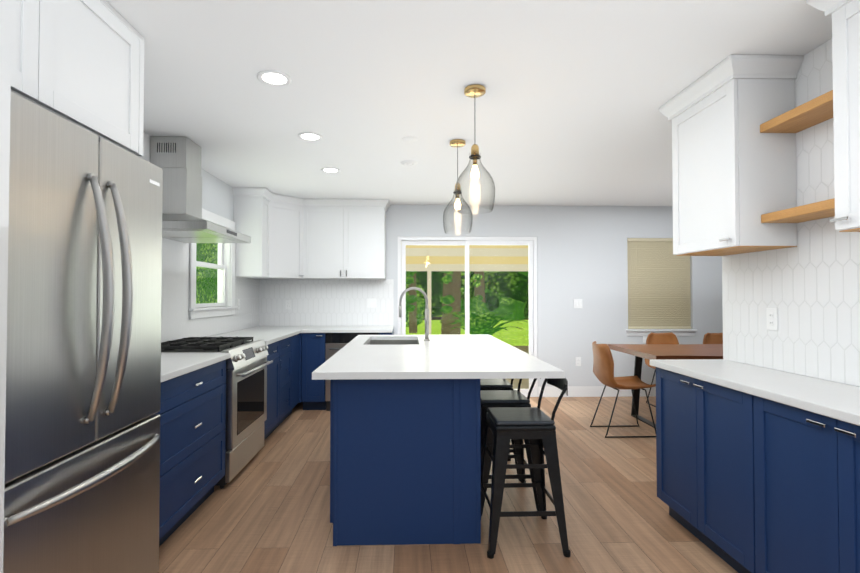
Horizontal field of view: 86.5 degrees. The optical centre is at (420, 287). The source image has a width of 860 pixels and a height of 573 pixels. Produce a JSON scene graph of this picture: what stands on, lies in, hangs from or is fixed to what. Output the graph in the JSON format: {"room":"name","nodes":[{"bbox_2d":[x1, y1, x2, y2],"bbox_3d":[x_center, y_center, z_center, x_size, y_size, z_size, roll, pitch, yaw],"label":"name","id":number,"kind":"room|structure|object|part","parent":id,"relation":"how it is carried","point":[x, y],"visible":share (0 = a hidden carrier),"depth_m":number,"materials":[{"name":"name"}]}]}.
{"room":"dining room and kitchen","nodes":[
{"label":"dining room and kitchen","id":0,"kind":"room"},
{"bbox_2d":[149,155,251,335],"bbox_3d":[-1.984,0.111,2.082,0.120,2.450,7.570,0,-1,-2],"label":"wall","id":1,"kind":"structure","parent":0,"point":[217,196],"depth_m":4.46,"materials":[{"name":"paint"}]},
{"bbox_2d":[138,132,259,341],"bbox_3d":[-1.973,-0.315,3.927,0.006,1.534,3.654,0,-1,-2],"label":"wall tile","id":2,"kind":"structure","parent":1,"relation":"attached to","point":[177,323],"depth_m":3.81,"materials":[{"name":"white tile"}]},
{"bbox_2d":[150,136,250,242],"bbox_3d":[-1.682,-0.730,3.420,0.544,0.718,0.840,0,-1,-2],"label":"range hood","id":3,"kind":"object","parent":1,"relation":"attached to","point":[177,159],"visible":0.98,"depth_m":3.30,"materials":[{"name":"silver metal"}]},
{"bbox_2d":[188,208,237,318],"bbox_3d":[-2.025,-0.212,4.387,0.170,0.985,1.010,0,-1,-2],"label":"window","id":4,"kind":"structure","parent":1,"relation":"in","point":[229,264],"depth_m":4.59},
{"bbox_3d":[-2.052,-0.206,4.386,0.063,0.789,0.782,0,-1,-2],"label":"left window sash","id":5,"kind":"part","parent":4,"relation":"part of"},
{"bbox_2d":[232,187,271,278],"bbox_3d":[-1.837,-0.587,5.050,0.337,0.948,0.288,0,-1,-2],"label":"upper cabinet","id":6,"kind":"object","parent":1,"relation":"attached to","point":[252,205],"depth_m":4.91,"materials":[{"name":"white wood"}]},
{"bbox_2d":[272,193,307,278],"bbox_3d":[-1.683,-0.581,5.430,0.668,0.948,0.658,0,-1,-2],"label":"upper cabinet","id":7,"kind":"object","parent":1,"relation":"attached to","point":[295,237],"depth_m":5.34,"materials":[{"name":"white wood"}]},
{"bbox_2d":[158,396,737,572],"bbox_3d":[1.266,1.366,2.092,6.620,0.060,7.690,0,-1,-2],"label":"floor","id":8,"kind":"structure","parent":0,"point":[266,509],"depth_m":2.62,"materials":[{"name":"brown wood"}]},
{"bbox_2d":[0,0,143,572],"bbox_3d":[-1.507,0.100,1.410,0.793,2.448,1.200,0,-1,-2],"label":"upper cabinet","id":9,"kind":"object","parent":8,"relation":"on","point":[80,63],"visible":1,"depth_m":1.58,"materials":[{"name":"white wood"}]},
{"bbox_2d":[3,91,162,572],"bbox_3d":[-1.491,0.385,1.658,0.807,1.887,0.875,0,-1,-2],"label":"refrigerator","id":10,"kind":"object","parent":8,"relation":"on","point":[82,435],"visible":0.98,"depth_m":1.58,"materials":[{"name":"metal"}]},
{"bbox_2d":[155,360,225,546],"bbox_3d":[-1.606,0.905,2.569,0.655,0.880,0.910,0,-1,-2],"label":"base cabinet","id":11,"kind":"object","parent":8,"relation":"on","point":[192,412],"depth_m":2.55,"materials":[{"name":"blue wood"}]},
{"bbox_2d":[161,353,230,381],"bbox_3d":[-1.593,0.447,2.580,0.677,0.035,0.929,0,-1,-2],"label":"countertop","id":12,"kind":"structure","parent":11,"relation":"on","point":[173,365],"depth_m":2.65,"materials":[{"name":"white stone"}]},
{"bbox_2d":[161,336,272,488],"bbox_3d":[-1.566,0.879,3.426,0.723,0.959,0.760,0,-1,-2],"label":"range","id":13,"kind":"object","parent":8,"relation":"on","point":[247,362],"visible":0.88,"depth_m":3.29,"materials":[{"name":"metal"}]},
{"bbox_2d":[264,339,282,439],"bbox_3d":[-1.648,0.930,4.059,0.655,0.880,0.471,0,-1,-2],"label":"base cabinet","id":14,"kind":"object","parent":8,"relation":"on","point":[275,350],"depth_m":4.17,"materials":[{"name":"blue wood"}]},
{"bbox_2d":[283,335,294,420],"bbox_3d":[-1.660,0.938,4.490,0.655,0.880,0.508,0,-1,-2],"label":"base cabinet","id":15,"kind":"object","parent":8,"relation":"on","point":[288,343],"depth_m":4.67,"materials":[{"name":"blue wood"}]},
{"bbox_2d":[295,334,298,405],"bbox_3d":[-1.672,0.945,4.909,0.655,0.880,0.331,0,-1,-2],"label":"base cabinet","id":16,"kind":"object","parent":8,"relation":"on","point":[296,336],"depth_m":4.97,"materials":[{"name":"blue wood"}]},
{"bbox_2d":[299,333,301,402],"bbox_3d":[-1.678,0.954,5.409,0.677,0.880,0.664,0,-1,-2],"label":"base cabinet","id":17,"kind":"object","parent":8,"relation":"on","point":[300,334],"depth_m":5.09,"materials":[{"name":"blue wood"}]},
{"bbox_2d":[208,326,308,344],"bbox_3d":[-1.653,0.485,4.780,0.681,0.035,1.926,0,-1,-2],"label":"countertop","id":18,"kind":"structure","parent":17,"relation":"on","point":[270,334],"depth_m":4.65,"materials":[{"name":"white stone"}]},
{"bbox_2d":[302,328,393,409],"bbox_3d":[-0.833,0.954,5.426,1.008,0.879,0.674,0,-1,-2],"label":"base cabinet","id":19,"kind":"object","parent":8,"relation":"on","point":[313,359],"visible":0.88,"depth_m":5.11,"materials":[{"name":"blue wood"}]},
{"bbox_2d":[302,326,393,332],"bbox_3d":[-0.825,0.496,5.423,0.992,0.035,0.689,0,-1,-2],"label":"countertop","id":20,"kind":"structure","parent":19,"relation":"on","point":[311,329],"depth_m":5.12,"materials":[{"name":"white stone"}]},
{"bbox_2d":[325,333,378,410],"bbox_3d":[-0.764,0.951,5.123,0.598,0.875,0.110,0,-1,-2],"label":"dishwasher","id":21,"kind":"object","parent":8,"relation":"on","point":[335,343],"visible":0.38,"depth_m":5.12,"materials":[{"name":"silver metal"}]},
{"bbox_2d":[320,379,480,545],"bbox_3d":[0.026,0.919,3.378,1.107,0.880,1.984,0,-1,-2],"label":"kitchen island","id":22,"kind":"object","parent":8,"relation":"on","point":[405,452],"depth_m":2.39,"materials":[{"name":"blue wood"}]},
{"bbox_2d":[312,335,563,378],"bbox_3d":[0.065,0.460,3.369,1.270,0.036,2.160,0,-1,-2],"label":"island countertop","id":23,"kind":"structure","parent":22,"relation":"on","point":[443,356],"depth_m":2.69,"materials":[{"name":"white stone"}]},
{"bbox_2d":[372,339,415,342],"bbox_3d":[-0.236,0.572,3.919,0.448,0.192,0.728,0,-1,-2],"label":"sink","id":24,"kind":"object","parent":23,"relation":"in","point":[373,340],"depth_m":4.28,"materials":[{"name":"silver metal"}]},
{"bbox_2d":[399,287,429,340],"bbox_3d":[-0.050,0.224,3.896,0.268,0.454,0.109,0,-1,-2],"label":"faucet","id":25,"kind":"object","parent":23,"relation":"on","point":[426,312],"visible":1,"depth_m":3.86,"materials":[{"name":"silver metal"}]},
{"bbox_2d":[480,379,519,480],"bbox_3d":[0.520,0.926,3.404,0.439,0.866,0.418,0,-1,-2],"label":"bar stool","id":26,"kind":"object","parent":8,"relation":"on","point":[495,384],"visible":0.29,"depth_m":3.26,"materials":[{"name":"black metal"}]},
{"bbox_2d":[480,378,540,510],"bbox_3d":[0.533,0.918,2.944,0.439,0.866,0.418,0,-1,-2],"label":"bar stool","id":27,"kind":"object","parent":8,"relation":"on","point":[501,398],"visible":0.4,"depth_m":2.80,"materials":[{"name":"black metal"}]},
{"bbox_2d":[481,378,570,558],"bbox_3d":[0.546,0.910,2.475,0.439,0.866,0.418,0,-1,-2],"label":"bar stool","id":28,"kind":"object","parent":8,"relation":"on","point":[536,426],"visible":0.94,"depth_m":2.33,"materials":[{"name":"black metal"}]},
{"bbox_2d":[590,341,655,437],"bbox_3d":[1.912,0.948,4.344,0.520,0.850,0.462,0,-1,-2],"label":"dining chair","id":29,"kind":"object","parent":8,"relation":"on","point":[603,366],"visible":0.94,"depth_m":4.25,"materials":[{"name":"leather"}]},
{"bbox_2d":[644,333,678,406],"bbox_3d":[2.897,0.964,5.273,0.462,0.850,0.520,0,-1,-2],"label":"dining chair","id":30,"kind":"object","parent":8,"relation":"on","point":[661,338],"visible":0.19,"depth_m":5.49,"materials":[{"name":"leather"}]},
{"bbox_2d":[608,344,722,427],"bbox_3d":[3.029,0.994,4.508,1.920,0.763,1.039,0,-1,-2],"label":"dining table","id":31,"kind":"object","parent":8,"relation":"on","point":[639,352],"visible":0.31,"depth_m":4.58,"materials":[{"name":"brown wood"}]},
{"bbox_2d":[656,367,739,572],"bbox_3d":[1.621,0.900,2.306,0.420,0.880,0.825,0,-1,-2],"label":"base cabinet","id":32,"kind":"object","parent":8,"relation":"on","point":[696,418],"depth_m":2.31,"materials":[{"name":"blue wood"}]},
{"bbox_2d":[703,333,722,343],"bbox_3d":[3.587,0.965,5.292,0.462,0.850,0.520,0,-1,-2],"label":"dining chair","id":33,"kind":"object","parent":8,"relation":"on","point":[712,338],"visible":0.19,"depth_m":5.52,"materials":[{"name":"leather"}]},
{"bbox_2d":[736,390,859,572],"bbox_3d":[1.642,0.888,1.569,0.420,0.880,0.884,0,-1,-2],"label":"base cabinet","id":34,"kind":"object","parent":8,"relation":"on","point":[748,483],"depth_m":1.74,"materials":[{"name":"blue wood"}]},
{"bbox_2d":[650,359,859,425],"bbox_3d":[1.629,0.430,1.583,0.450,0.035,2.320,0,-1,-2],"label":"countertop","id":35,"kind":"structure","parent":34,"relation":"on","point":[836,400],"depth_m":1.97,"materials":[{"name":"white stone"}]},
{"bbox_2d":[106,0,831,205],"bbox_3d":[1.266,-1.164,2.136,6.620,0.100,7.690,0,-1,-2],"label":"ceiling","id":36,"kind":"structure","parent":0,"point":[563,110],"depth_m":2.52,"materials":[{"name":"paint"}]},
{"bbox_2d":[257,70,291,86],"bbox_3d":[-0.773,-1.104,2.422,0.176,0.008,0.176,0,-1,-2],"label":"recessed light","id":37,"kind":"object","parent":36,"relation":"in","point":[273,78],"visible":1,"depth_m":2.42,"materials":[{"name":"white plastic"}]},
{"bbox_2d":[298,132,322,140],"bbox_3d":[-0.798,-1.089,3.312,0.176,0.008,0.176,0,-1,-2],"label":"recessed light","id":38,"kind":"object","parent":36,"relation":"in","point":[308,136],"visible":1,"depth_m":3.30,"materials":[{"name":"white plastic"}]},
{"bbox_2d":[321,167,339,172],"bbox_3d":[-0.823,-1.073,4.201,0.176,0.008,0.176,0,-1,-2],"label":"recessed light","id":39,"kind":"object","parent":36,"relation":"in","point":[330,170],"visible":0.98,"depth_m":4.21,"materials":[{"name":"white plastic"}]},
{"bbox_2d":[400,160,417,165],"bbox_3d":[-0.096,-1.074,3.962,0.156,0.016,0.156,0,-1,-2],"label":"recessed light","id":40,"kind":"object","parent":36,"relation":"in","point":[409,162],"visible":0.98,"depth_m":3.93,"materials":[{"name":"white plastic"}]},
{"bbox_2d":[401,136,417,141],"bbox_3d":[-0.080,-1.090,3.372,0.124,0.004,0.124,0,-1,-2],"label":"cover plate","id":41,"kind":"object","parent":36,"relation":"attached to","point":[409,139],"visible":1,"depth_m":3.36,"materials":[{"name":"white plastic"}]},
{"bbox_2d":[443,139,472,233],"bbox_3d":[0.279,-0.749,3.416,0.220,0.684,0.220,0,-1,-2],"label":"pendant light","id":42,"kind":"object","parent":36,"relation":"hanging from","point":[457,143],"visible":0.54,"depth_m":3.40,"materials":[{"name":"clear glass"}]},
{"bbox_2d":[455,84,494,213],"bbox_3d":[0.304,-0.763,2.541,0.220,0.684,0.220,0,-1,-2],"label":"pendant light","id":43,"kind":"object","parent":36,"relation":"hanging from","point":[474,90],"visible":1,"depth_m":2.52,"materials":[{"name":"clear glass"}]},
{"bbox_2d":[386,205,722,386],"bbox_3d":[1.219,0.176,5.898,6.500,2.450,0.120,0,-1,-2],"label":"wall","id":44,"kind":"structure","parent":0,"point":[582,252],"depth_m":5.87,"materials":[{"name":"paint"}]},
{"bbox_2d":[259,279,393,325],"bbox_3d":[-1.180,0.191,5.766,1.683,0.584,0.006,0,-1,-2],"label":"wall tile","id":45,"kind":"structure","parent":44,"relation":"attached to","point":[328,302],"depth_m":5.76,"materials":[{"name":"white tile"}]},
{"bbox_2d":[286,300,290,308],"bbox_3d":[-1.658,0.219,5.744,0.072,0.116,0.009,0,-1,-2],"label":"outlet","id":46,"kind":"object","parent":45,"relation":"attached to","point":[288,304],"visible":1,"depth_m":5.74,"materials":[{"name":"plastic"}]},
{"bbox_2d":[308,199,387,278],"bbox_3d":[-0.944,-0.578,5.615,1.020,0.948,0.330,0,-1,-2],"label":"upper cabinet","id":47,"kind":"object","parent":44,"relation":"attached to","point":[347,237],"depth_m":5.49,"materials":[{"name":"white wood"}]},
{"bbox_2d":[367,298,375,307],"bbox_3d":[-0.613,0.199,5.773,0.115,0.116,0.012,0,-1,-2],"label":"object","id":48,"kind":"structure","parent":44,"relation":"attached to","point":[371,302],"depth_m":5.77,"materials":[{"name":"plastic"}]},
{"bbox_2d":[398,236,537,396],"bbox_3d":[0.604,0.376,5.876,1.790,2.050,0.093,0,-1,-2],"label":"door","id":49,"kind":"structure","parent":44,"relation":"in","point":[530,242],"depth_m":5.87,"materials":[{"name":"white plastic"}]},
{"bbox_2d":[573,299,581,307],"bbox_3d":[2.020,0.211,5.854,0.115,0.116,0.012,0,-1,-2],"label":"light switch","id":50,"kind":"object","parent":44,"relation":"attached to","point":[577,303],"visible":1,"depth_m":5.85,"materials":[{"name":"plastic"}]},
{"bbox_2d":[575,357,580,365],"bbox_3d":[2.020,0.951,5.843,0.072,0.116,0.009,0,-1,-2],"label":"outlet","id":51,"kind":"object","parent":44,"relation":"attached to","point":[577,361],"visible":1,"depth_m":5.84,"materials":[{"name":"plastic"}]},
{"bbox_2d":[538,386,655,396],"bbox_3d":[2.911,1.334,5.872,2.820,0.135,0.014,0,-1,-2],"label":"baseboard","id":52,"kind":"structure","parent":44,"relation":"attached to","point":[579,391],"depth_m":5.83,"materials":[{"name":"white wood"}]},
{"bbox_2d":[627,238,690,328],"bbox_3d":[3.094,-0.049,5.922,0.826,1.174,0.037,0,-1,-2],"label":"window blinds","id":53,"kind":"object","parent":44,"relation":"attached to","point":[659,288],"visible":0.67,"depth_m":5.92,"materials":[{"name":"beige fabric"}]},
{"bbox_2d":[626,329,696,335],"bbox_3d":[3.095,0.584,5.874,0.910,0.085,0.060,0,-1,-2],"label":"trim","id":54,"kind":"structure","parent":44,"relation":"attached to","point":[647,332],"depth_m":5.86,"materials":[{"name":"white wood"}]},
{"bbox_2d":[724,359,858,386],"bbox_3d":[1.950,0.085,0.583,0.120,2.450,4.350,0,-1,-2],"label":"wall","id":55,"kind":"structure","parent":0,"point":[798,374],"depth_m":2.21,"materials":[{"name":"tile"}]},
{"bbox_2d":[659,54,802,255],"bbox_3d":[1.650,-0.649,2.491,0.354,0.912,0.628,0,-1,-2],"label":"upper cabinet","id":56,"kind":"object","parent":55,"relation":"attached to","point":[733,174],"visible":1,"depth_m":2.24,"materials":[{"name":"white wood"}]},
{"bbox_2d":[722,39,859,386],"bbox_3d":[1.860,-0.357,1.488,0.006,1.534,2.549,0,-1,-2],"label":"wall tile","id":57,"kind":"structure","parent":55,"relation":"attached to","point":[808,286],"depth_m":2.17,"materials":[{"name":"white tile"}]},
{"bbox_2d":[766,308,777,330],"bbox_3d":[1.827,0.166,2.374,0.009,0.116,0.072,0,-1,-2],"label":"outlet","id":58,"kind":"object","parent":57,"relation":"attached to","point":[772,317],"visible":1,"depth_m":2.37,"materials":[{"name":"plastic"}]},
{"bbox_2d":[760,90,832,132],"bbox_3d":[1.751,-0.776,1.976,0.181,0.040,0.505,0,-1,-2],"label":"floating shelf","id":59,"kind":"object","parent":55,"relation":"attached to","point":[812,112],"visible":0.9,"depth_m":2.04,"materials":[{"name":"brown wood"}]},
{"bbox_2d":[761,198,834,222],"bbox_3d":[1.751,-0.336,1.969,0.181,0.040,0.505,0,-1,-2],"label":"floating shelf","id":60,"kind":"object","parent":55,"relation":"attached to","point":[814,211],"visible":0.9,"depth_m":2.03,"materials":[{"name":"brown wood"}]},
{"bbox_2d":[806,0,859,231],"bbox_3d":[1.681,-0.668,1.417,0.354,0.912,0.700,0,-1,-2],"label":"upper cabinet","id":61,"kind":"object","parent":55,"relation":"attached to","point":[844,15],"visible":1,"depth_m":1.66,"materials":[{"name":"white wood"}]},
{"label":"outside","id":62,"kind":"structure","parent":0,"visible":0},
{"bbox_2d":[196,243,473,303],"bbox_3d":[-0.280,-8.959,14.107,140.000,23.000,40.000,0,-1,-2],"label":"trees","id":63,"kind":"object","parent":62,"point":[207,294],"depth_m":16.97,"materials":[{"name":"green plant"}]},
{"bbox_2d":[406,315,528,345],"bbox_3d":[-0.803,1.943,32.415,120.000,0.010,75.000,0,-1,-2],"label":"grass","id":64,"kind":"structure","parent":62,"point":[513,331],"depth_m":17.48,"materials":[{"name":"green plant"}]},
{"bbox_2d":[196,249,528,326],"bbox_3d":[1.240,-0.163,18.645,52.116,6.326,34.297,0,-1,-2],"label":"garden","id":65,"kind":"object","parent":64,"relation":"on","point":[500,300],"depth_m":26.02,"materials":[{"name":"green plant"}]},
{"bbox_2d":[406,271,489,334],"bbox_3d":[2.362,-3.278,18.882,13.098,10.017,11.252,0,-1,-2],"label":"trunk","id":66,"kind":"object","parent":64,"relation":"on","point":[450,306],"depth_m":15.34,"materials":[{"name":"brown plant"}]},
{"bbox_2d":[406,245,528,388],"bbox_3d":[0.858,0.289,9.113,8.400,2.505,6.329,0,-1,-2],"label":"patio","id":67,"kind":"structure","parent":64,"relation":"on","point":[447,265],"depth_m":10.63,"materials":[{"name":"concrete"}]},
{"bbox_2d":[440,312,527,334],"bbox_3d":[1.804,1.148,13.213,2.639,0.858,2.671,0,-1,-2],"label":"garden","id":68,"kind":"object","parent":64,"relation":"on","point":[482,326],"depth_m":12.83,"materials":[{"name":"green plant"}]}
]}

